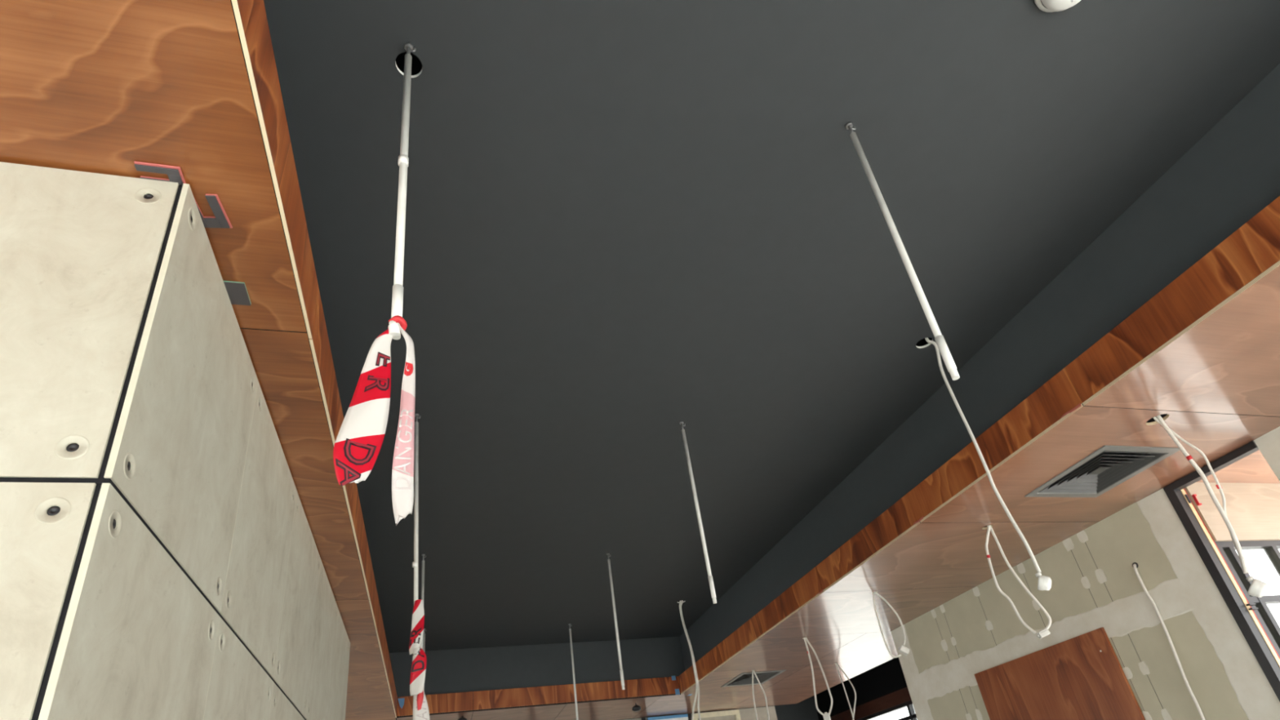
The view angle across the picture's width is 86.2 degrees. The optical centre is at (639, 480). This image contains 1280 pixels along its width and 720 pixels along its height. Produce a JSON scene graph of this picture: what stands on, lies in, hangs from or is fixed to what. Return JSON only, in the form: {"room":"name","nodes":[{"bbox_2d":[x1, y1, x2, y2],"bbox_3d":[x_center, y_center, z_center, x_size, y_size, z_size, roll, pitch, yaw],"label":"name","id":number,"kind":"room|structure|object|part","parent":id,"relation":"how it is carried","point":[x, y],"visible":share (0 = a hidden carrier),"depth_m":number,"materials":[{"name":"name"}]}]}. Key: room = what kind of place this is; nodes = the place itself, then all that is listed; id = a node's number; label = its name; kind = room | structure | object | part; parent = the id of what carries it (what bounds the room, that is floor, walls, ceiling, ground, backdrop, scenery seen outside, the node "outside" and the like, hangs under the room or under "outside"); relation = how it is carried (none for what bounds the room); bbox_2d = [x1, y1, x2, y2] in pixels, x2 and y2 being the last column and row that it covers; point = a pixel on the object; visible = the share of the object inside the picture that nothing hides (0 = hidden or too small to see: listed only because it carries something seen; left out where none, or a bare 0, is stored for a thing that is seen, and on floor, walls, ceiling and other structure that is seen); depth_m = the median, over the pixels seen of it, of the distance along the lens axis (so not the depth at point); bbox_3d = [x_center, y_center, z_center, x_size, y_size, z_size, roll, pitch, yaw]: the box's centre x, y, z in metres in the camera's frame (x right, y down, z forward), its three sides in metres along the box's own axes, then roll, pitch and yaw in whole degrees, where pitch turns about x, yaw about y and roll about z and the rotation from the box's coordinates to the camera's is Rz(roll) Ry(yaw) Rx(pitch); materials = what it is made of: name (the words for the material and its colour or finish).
{"room":"building under construction","nodes":[
{"label":"building under construction","id":0,"kind":"room"},
{"bbox_2d":[0,161,350,719],"bbox_3d":[-1.701,1.574,2.383,0.737,3.090,3.819,1,-29,-17],"label":"wall column","id":1,"kind":"structure","parent":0,"point":[160,559],"depth_m":1.45,"materials":[{"name":"concrete"}]},
{"bbox_3d":[-1.272,0.340,0.953,0.713,0.767,0.012,1,-29,-17],"label":"cement panel","id":2,"kind":"part","parent":1,"relation":"part of","materials":[{"name":"beige concrete"}]},
{"bbox_3d":[-1.373,-0.351,1.320,0.713,0.787,0.012,1,-29,-17],"label":"cement panel","id":3,"kind":"part","parent":1,"relation":"part of","materials":[{"name":"grey concrete"}]},
{"bbox_3d":[-1.011,0.526,1.375,0.012,0.767,0.764,1,-29,-17],"label":"cement panel","id":4,"kind":"part","parent":1,"relation":"part of","materials":[{"name":"grey concrete"}]},
{"bbox_2d":[133,160,186,185],"bbox_3d":[-1.109,-0.704,1.585,0.090,0.008,0.058,1,-29,-17],"label":"packing shim","id":5,"kind":"object","parent":1,"relation":"on","point":[174,173],"visible":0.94,"depth_m":1.57,"materials":[{"name":"grey plastic"}]},
{"bbox_3d":[-1.111,-0.166,1.742,0.012,0.787,0.764,1,-29,-17],"label":"cement panel","id":6,"kind":"part","parent":1,"relation":"part of","materials":[{"name":"grey concrete"}]},
{"bbox_2d":[194,194,232,228],"bbox_3d":[-1.064,-0.659,1.682,0.080,0.008,0.100,-3,-28,-11],"label":"packing shim","id":7,"kind":"object","parent":1,"relation":"on","point":[220,220],"visible":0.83,"depth_m":1.69,"materials":[{"name":"grey plastic"}]},
{"bbox_2d":[223,280,251,305],"bbox_3d":[-1.136,-0.523,1.917,0.066,0.008,0.085,1,-29,-17],"label":"packing shim","id":8,"kind":"object","parent":1,"relation":"on","point":[237,293],"visible":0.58,"depth_m":1.91,"materials":[{"name":"grey plastic"}]},
{"bbox_3d":[-1.206,0.895,2.017,0.012,0.767,0.760,1,-29,-17],"label":"cement panel","id":9,"kind":"part","parent":1,"relation":"part of","materials":[{"name":"grey concrete"}]},
{"bbox_3d":[-1.307,0.203,2.384,0.012,0.787,0.760,1,-29,-17],"label":"cement panel","id":10,"kind":"part","parent":1,"relation":"part of","materials":[{"name":"grey concrete"}]},
{"bbox_3d":[-1.401,1.262,2.655,0.012,0.767,0.754,1,-29,-17],"label":"cement panel","id":11,"kind":"part","parent":1,"relation":"part of","materials":[{"name":"grey concrete"}]},
{"bbox_3d":[-1.501,0.570,3.022,0.012,0.787,0.754,1,-29,-17],"label":"cement panel","id":12,"kind":"part","parent":1,"relation":"part of","materials":[{"name":"grey concrete"}]},
{"bbox_3d":[-1.696,0.937,3.660,0.012,0.787,0.761,1,-29,-17],"label":"cement panel","id":13,"kind":"part","parent":1,"relation":"part of","materials":[{"name":"grey concrete"}]},
{"bbox_3d":[-1.891,1.306,4.301,0.012,0.787,0.761,1,-29,-17],"label":"cement panel","id":14,"kind":"part","parent":1,"relation":"part of","materials":[{"name":"grey concrete"}]},
{"bbox_2d":[0,0,397,719],"bbox_3d":[-3.014,0.593,3.751,2.876,0.216,14.800,1,-29,-17],"label":"soffit","id":15,"kind":"structure","parent":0,"point":[100,86],"depth_m":1.54,"materials":[{"name":"brown wood"}]},
{"bbox_2d":[263,1,388,648],"bbox_3d":[-1.377,-0.539,2.765,0.113,0.554,11.220,1,-29,-17],"label":"wall","id":16,"kind":"structure","parent":0,"point":[264,2],"depth_m":2.55,"materials":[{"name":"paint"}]},
{"bbox_2d":[389,636,684,699],"bbox_3d":[-1.127,2.215,8.023,3.657,0.554,0.120,1,-29,-17],"label":"ceiling bulkhead","id":17,"kind":"structure","parent":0,"point":[496,668],"depth_m":7.97,"materials":[{"name":"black paint"}]},
{"bbox_2d":[396,675,680,719],"bbox_3d":[-1.243,2.796,8.387,3.257,0.216,1.410,1,-29,-17],"label":"soffit","id":18,"kind":"structure","parent":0,"point":[602,700],"depth_m":7.92,"materials":[{"name":"brown wood"}]},
{"bbox_2d":[397,697,404,708],"bbox_3d":[-2.571,2.405,7.365,0.070,0.110,0.002,1,-29,-17],"label":"tape","id":19,"kind":"object","parent":18,"relation":"attached to","point":[401,700],"visible":1,"depth_m":7.37,"materials":[{"name":"blue plastic"}]},
{"bbox_2d":[457,715,467,719],"bbox_3d":[-1.984,2.679,7.639,0.110,0.085,0.110,1,-29,-17],"label":"sprinkler head","id":20,"kind":"object","parent":18,"relation":"attached to","point":[462,717],"visible":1,"depth_m":7.61},
{"bbox_2d":[631,702,640,711],"bbox_3d":[-0.044,2.756,8.305,0.110,0.095,0.110,1,-29,-17],"label":"sprinkler head","id":21,"kind":"object","parent":18,"relation":"attached to","point":[636,708],"visible":1,"depth_m":8.26},
{"bbox_2d":[675,688,679,694],"bbox_3d":[0.449,2.539,8.208,0.053,0.066,0.002,1,-29,-17],"label":"tape","id":22,"kind":"object","parent":18,"relation":"attached to","point":[677,691],"visible":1,"depth_m":8.21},
{"bbox_2d":[395,52,932,601],"bbox_3d":[0.248,-0.075,5.130,10.600,0.180,15.400,1,-29,-17],"label":"roof","id":23,"kind":"structure","parent":0,"point":[416,65],"depth_m":2.24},
{"bbox_2d":[625,706,777,719],"bbox_3d":[-1.692,4.614,8.121,8.000,3.098,0.155,1,-29,-17],"label":"wall","id":24,"kind":"structure","parent":0,"point":[745,713],"depth_m":9.81,"materials":[{"name":"paint"}]},
{"bbox_2d":[647,714,688,719],"bbox_3d":[0.517,4.208,8.918,0.580,2.188,0.030,1,-29,-17],"label":"board","id":25,"kind":"object","parent":24,"relation":"attached to","point":[681,717],"visible":1,"depth_m":9.42,"materials":[{"name":"paint"}]},
{"bbox_2d":[691,709,741,719],"bbox_3d":[1.203,4.226,9.137,0.700,2.185,0.055,1,-29,-17],"label":"frame","id":26,"kind":"object","parent":24,"relation":"attached to","point":[729,714],"visible":0.86,"depth_m":9.62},
{"bbox_2d":[621,696,818,719],"bbox_3d":[-1.384,5.319,10.300,9.850,3.810,0.100,1,-29,-17],"label":"wall","id":27,"kind":"structure","parent":0,"point":[806,709],"depth_m":12.20,"materials":[{"name":"black paint"}]},
{"bbox_2d":[263,0,1279,653],"bbox_3d":[-0.881,0.088,4.692,7.790,0.013,15.000,1,-29,-17],"label":"ceiling","id":28,"kind":"structure","parent":0,"point":[628,222],"depth_m":2.87,"materials":[{"name":"black paint"}]},
{"bbox_2d":[391,42,415,339],"bbox_3d":[-0.628,-0.822,1.817,0.030,1.130,0.028,17,-37,-39],"label":"suspension rod","id":29,"kind":"object","parent":28,"relation":"hanging from","point":[397,288],"visible":0.96,"depth_m":1.77,"materials":[{"name":"white metal"}]},
{"bbox_2d":[333,315,415,525],"bbox_3d":[-0.548,-0.147,1.434,0.152,0.521,0.047,15,-36,-37],"label":"tape","id":30,"kind":"object","parent":29,"relation":"attached to","point":[359,440],"visible":1,"depth_m":1.42,"materials":[{"name":"red"}]},
{"bbox_2d":[412,413,420,604],"bbox_3d":[-1.096,0.391,3.351,0.059,1.710,0.027,1,-29,-17],"label":"suspension rod","id":31,"kind":"object","parent":28,"relation":"hanging from","point":[415,564],"visible":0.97,"depth_m":3.47,"materials":[{"name":"white metal"}]},
{"bbox_2d":[408,599,430,719],"bbox_3d":[-0.988,0.840,3.072,0.098,0.643,0.035,1,-29,-17],"label":"tape","id":32,"kind":"object","parent":31,"relation":"attached to","point":[420,708],"visible":1,"depth_m":3.06,"materials":[{"name":"red plastic"}]},
{"bbox_2d":[419,553,426,648],"bbox_3d":[-1.630,1.072,5.133,0.034,1.110,0.025,1,-29,-17],"label":"suspension rod","id":33,"kind":"object","parent":28,"relation":"hanging from","point":[423,554],"visible":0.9,"depth_m":5.28,"materials":[{"name":"grey metal"}]},
{"bbox_2d":[422,628,425,691],"bbox_3d":[-2.139,2.013,6.766,0.034,1.110,0.025,1,-29,-17],"label":"suspension rod","id":34,"kind":"object","parent":28,"relation":"hanging from","point":[424,634],"visible":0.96,"depth_m":6.95,"materials":[{"name":"grey metal"}]},
{"bbox_2d":[568,623,578,719],"bbox_3d":[-0.697,2.087,7.257,0.034,1.150,0.025,1,-29,-17],"label":"suspension rod","id":35,"kind":"object","parent":28,"relation":"hanging from","point":[569,624],"visible":1,"depth_m":7.27,"materials":[{"name":"white metal"}]},
{"bbox_2d":[606,552,624,689],"bbox_3d":[-0.197,1.132,5.602,0.034,1.144,0.025,1,-29,-17],"label":"suspension rod","id":36,"kind":"object","parent":28,"relation":"hanging from","point":[608,553],"visible":1,"depth_m":5.57,"materials":[{"name":"white metal"}]},
{"bbox_2d":[679,600,701,719],"bbox_3d":[0.492,1.834,7.046,0.142,1.307,0.033,-9,-28,2],"label":"cable","id":37,"kind":"object","parent":28,"relation":"hanging from","point":[697,687],"visible":0.93,"depth_m":6.98,"materials":[{"name":"white plastic"}]},
{"bbox_2d":[679,421,716,604],"bbox_3d":[0.329,0.152,3.898,0.034,1.145,0.025,1,-29,-17],"label":"suspension rod","id":38,"kind":"object","parent":28,"relation":"hanging from","point":[689,464],"visible":1,"depth_m":3.85,"materials":[{"name":"white metal"}]},
{"bbox_2d":[845,121,959,380],"bbox_3d":[0.842,-0.798,2.243,0.034,1.151,0.025,1,-29,-17],"label":"suspension rod","id":39,"kind":"object","parent":28,"relation":"hanging from","point":[941,344],"visible":1,"depth_m":2.18,"materials":[{"name":"white metal"}]},
{"bbox_2d":[924,337,1051,591],"bbox_3d":[1.695,-0.164,3.394,0.099,1.509,0.069,-18,-29,17],"label":"cable","id":40,"kind":"object","parent":28,"relation":"hanging from","point":[1044,583],"visible":0.98,"depth_m":3.30,"materials":[{"name":"white plastic"}]},
{"bbox_2d":[1037,575,1044,591],"bbox_3d":[1.794,0.460,3.059,0.049,0.069,0.068,-21,-30,23],"label":"socket","id":41,"kind":"object","parent":40,"relation":"attached to","point":[1041,583],"depth_m":3.04,"materials":[{"name":"white plastic"}]},
{"bbox_2d":[1044,576,1051,591],"bbox_3d":[1.811,0.460,3.048,0.045,0.064,0.062,-21,-30,23],"label":"socket","id":42,"kind":"object","parent":40,"relation":"attached to","point":[1047,581],"depth_m":3.03,"materials":[{"name":"paint"}]},
{"bbox_2d":[1033,0,1080,12],"bbox_3d":[1.337,-1.541,2.129,0.183,0.080,0.183,1,-29,-17],"label":"dome light","id":43,"kind":"object","parent":28,"relation":"attached to","point":[1052,6],"visible":1,"depth_m":2.16,"materials":[{"name":"white plastic"}]},
{"bbox_2d":[813,657,906,719],"bbox_3d":[2.902,2.592,9.667,2.360,0.710,5.980,1,-29,-17],"label":"wall","id":44,"kind":"structure","parent":0,"point":[887,677],"depth_m":10.93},
{"bbox_2d":[830,686,911,719],"bbox_3d":[4.166,4.094,9.231,0.150,2.650,5.910,1,-29,-17],"label":"wall","id":45,"kind":"structure","parent":0,"point":[902,695],"depth_m":10.62,"materials":[{"name":"brown wood"}]},
{"bbox_2d":[857,700,917,719],"bbox_3d":[4.291,3.934,8.764,0.070,2.465,4.910,1,-29,-17],"label":"window","id":46,"kind":"structure","parent":45,"relation":"in","point":[908,704],"depth_m":10.14,"materials":[{"name":"clear glass"}]},
{"bbox_2d":[650,195,1279,716],"bbox_3d":[2.809,0.133,4.479,2.257,0.216,12.600,1,-29,-17],"label":"soffit","id":47,"kind":"structure","parent":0,"point":[1202,355],"depth_m":3.81,"materials":[{"name":"brown wood"}]},
{"bbox_2d":[720,669,786,687],"bbox_3d":[1.297,2.264,7.905,0.544,0.066,0.670,1,-29,-17],"label":"diffuser","id":48,"kind":"object","parent":47,"relation":"attached to","point":[744,678],"visible":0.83,"depth_m":7.92,"materials":[{"name":"grey metal"}]},
{"bbox_2d":[751,670,769,719],"bbox_3d":[1.281,2.329,7.362,0.148,0.662,0.024,-9,-28,1],"label":"cable","id":49,"kind":"object","parent":47,"relation":"hanging from","point":[753,671],"visible":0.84,"depth_m":7.36,"materials":[{"name":"white plastic"}]},
{"bbox_2d":[803,637,832,719],"bbox_3d":[1.631,1.802,6.277,0.159,0.837,0.055,-16,-29,15],"label":"cable","id":50,"kind":"object","parent":47,"relation":"hanging from","point":[826,716],"visible":0.87,"depth_m":6.25,"materials":[{"name":"white plastic"}]},
{"bbox_2d":[835,662,856,719],"bbox_3d":[2.309,2.341,7.567,0.141,0.757,0.036,-15,-29,13],"label":"cable","id":51,"kind":"object","parent":47,"relation":"hanging from","point":[836,664],"visible":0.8,"depth_m":7.57,"materials":[{"name":"white plastic"}]},
{"bbox_2d":[872,591,909,657],"bbox_3d":[1.925,1.081,5.282,0.176,0.575,0.060,-12,-28,6],"label":"cable","id":52,"kind":"object","parent":47,"relation":"hanging from","point":[902,649],"visible":0.84,"depth_m":5.24,"materials":[{"name":"white plastic"}]},
{"bbox_2d":[913,516,923,524],"bbox_3d":[1.704,0.251,4.199,0.006,0.020,0.091,4,-30,-22],"label":"scrap","id":53,"kind":"object","parent":47,"relation":"attached to","point":[922,517],"visible":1,"depth_m":4.19,"materials":[{"name":"brown wood"}]},
{"bbox_2d":[985,524,1051,639],"bbox_3d":[2.311,0.598,4.245,0.216,0.790,0.054,-17,-29,16],"label":"cable","id":54,"kind":"object","parent":47,"relation":"hanging from","point":[1045,632],"visible":0.91,"depth_m":4.22,"materials":[{"name":"white plastic"}]},
{"bbox_2d":[1061,403,1080,417],"bbox_3d":[2.008,-0.322,3.192,0.006,0.018,0.107,5,-30,-23],"label":"scrap","id":55,"kind":"object","parent":47,"relation":"attached to","point":[1079,404],"visible":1,"depth_m":3.18,"materials":[{"name":"brown wood"}]},
{"bbox_2d":[1024,444,1179,497],"bbox_3d":[2.592,-0.063,3.875,0.548,0.066,0.572,1,-29,-17],"label":"diffuser","id":56,"kind":"object","parent":47,"relation":"attached to","point":[1108,467],"visible":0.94,"depth_m":3.86,"materials":[{"name":"grey metal"}]},
{"bbox_3d":[2.593,-0.053,3.869,0.071,0.006,0.074,1,-29,-17],"label":"plate","id":57,"kind":"part","parent":56,"relation":"part of","materials":[{"name":"grey metal"}]},
{"bbox_2d":[1152,414,1267,597],"bbox_3d":[2.611,0.067,3.135,0.122,0.968,0.076,-30,-35,35],"label":"cable","id":58,"kind":"object","parent":47,"relation":"hanging from","point":[1258,588],"visible":0.94,"depth_m":3.11,"materials":[{"name":"white plastic"}]},
{"bbox_2d":[1247,578,1261,596],"bbox_3d":[2.646,0.463,2.946,0.074,0.068,0.070,1,-29,-17],"label":"socket","id":59,"kind":"object","parent":58,"relation":"attached to","point":[1255,589],"depth_m":2.92,"materials":[{"name":"white plastic"}]},
{"bbox_2d":[1254,581,1267,597],"bbox_3d":[2.658,0.469,2.932,0.061,0.063,0.068,-29,-34,34],"label":"socket","id":60,"kind":"object","parent":58,"relation":"attached to","point":[1260,588],"depth_m":2.91,"materials":[{"name":"paint"}]},
{"bbox_2d":[680,63,1279,671],"bbox_3d":[2.020,-0.496,3.776,0.113,0.554,11.220,1,-29,-17],"label":"ceiling bulkhead","id":61,"kind":"structure","parent":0,"point":[1231,174],"depth_m":3.41,"materials":[{"name":"black paint"}]},
{"bbox_2d":[890,426,1279,719],"bbox_3d":[3.836,0.696,2.255,0.124,3.100,8.890,1,-29,-17],"label":"wall","id":62,"kind":"structure","parent":0,"point":[1095,584],"depth_m":4.42,"materials":[{"name":"beige paint"}]},
{"bbox_2d":[974,627,1145,719],"bbox_3d":[3.069,2.367,4.511,0.020,2.466,1.275,1,-29,-17],"label":"plywood panel","id":63,"kind":"object","parent":62,"relation":"attached to","point":[1082,677],"visible":1,"depth_m":4.81,"materials":[{"name":"brown wood"}]},
{"bbox_2d":[1132,562,1205,719],"bbox_3d":[3.223,1.217,4.001,0.072,1.568,0.042,-11,-28,5],"label":"cable","id":64,"kind":"object","parent":62,"relation":"attached to","point":[1135,565],"visible":1,"depth_m":4.12,"materials":[{"name":"plastic"}]},
{"bbox_2d":[1163,440,1279,701],"bbox_3d":[3.517,1.276,3.253,0.112,3.095,0.544,1,-29,-17],"label":"door frame","id":65,"kind":"structure","parent":62,"relation":"in","point":[1244,615],"depth_m":3.86,"materials":[{"name":"dark grey painted aluminium"},{"name":"glass"}]},
{"bbox_2d":[1184,482,1279,541],"bbox_3d":[4.396,0.211,4.413,2.252,0.385,0.065,1,-29,-17],"label":"wall","id":66,"kind":"structure","parent":0,"point":[1252,509],"depth_m":4.16,"materials":[{"name":"beige paint"}]},
{"bbox_2d":[1214,540,1279,657],"bbox_3d":[4.591,1.573,3.699,2.252,2.714,0.050,1,-29,-17],"label":"window","id":67,"kind":"structure","parent":66,"relation":"in","point":[1227,548],"depth_m":3.92,"materials":[{"name":"clear glass"}]},
{"bbox_2d":[1195,449,1279,483],"bbox_3d":[4.568,-0.466,3.832,2.269,0.216,1.800,1,-29,-17],"label":"soffit entry","id":68,"kind":"structure","parent":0,"point":[1253,468],"depth_m":4.14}
]}

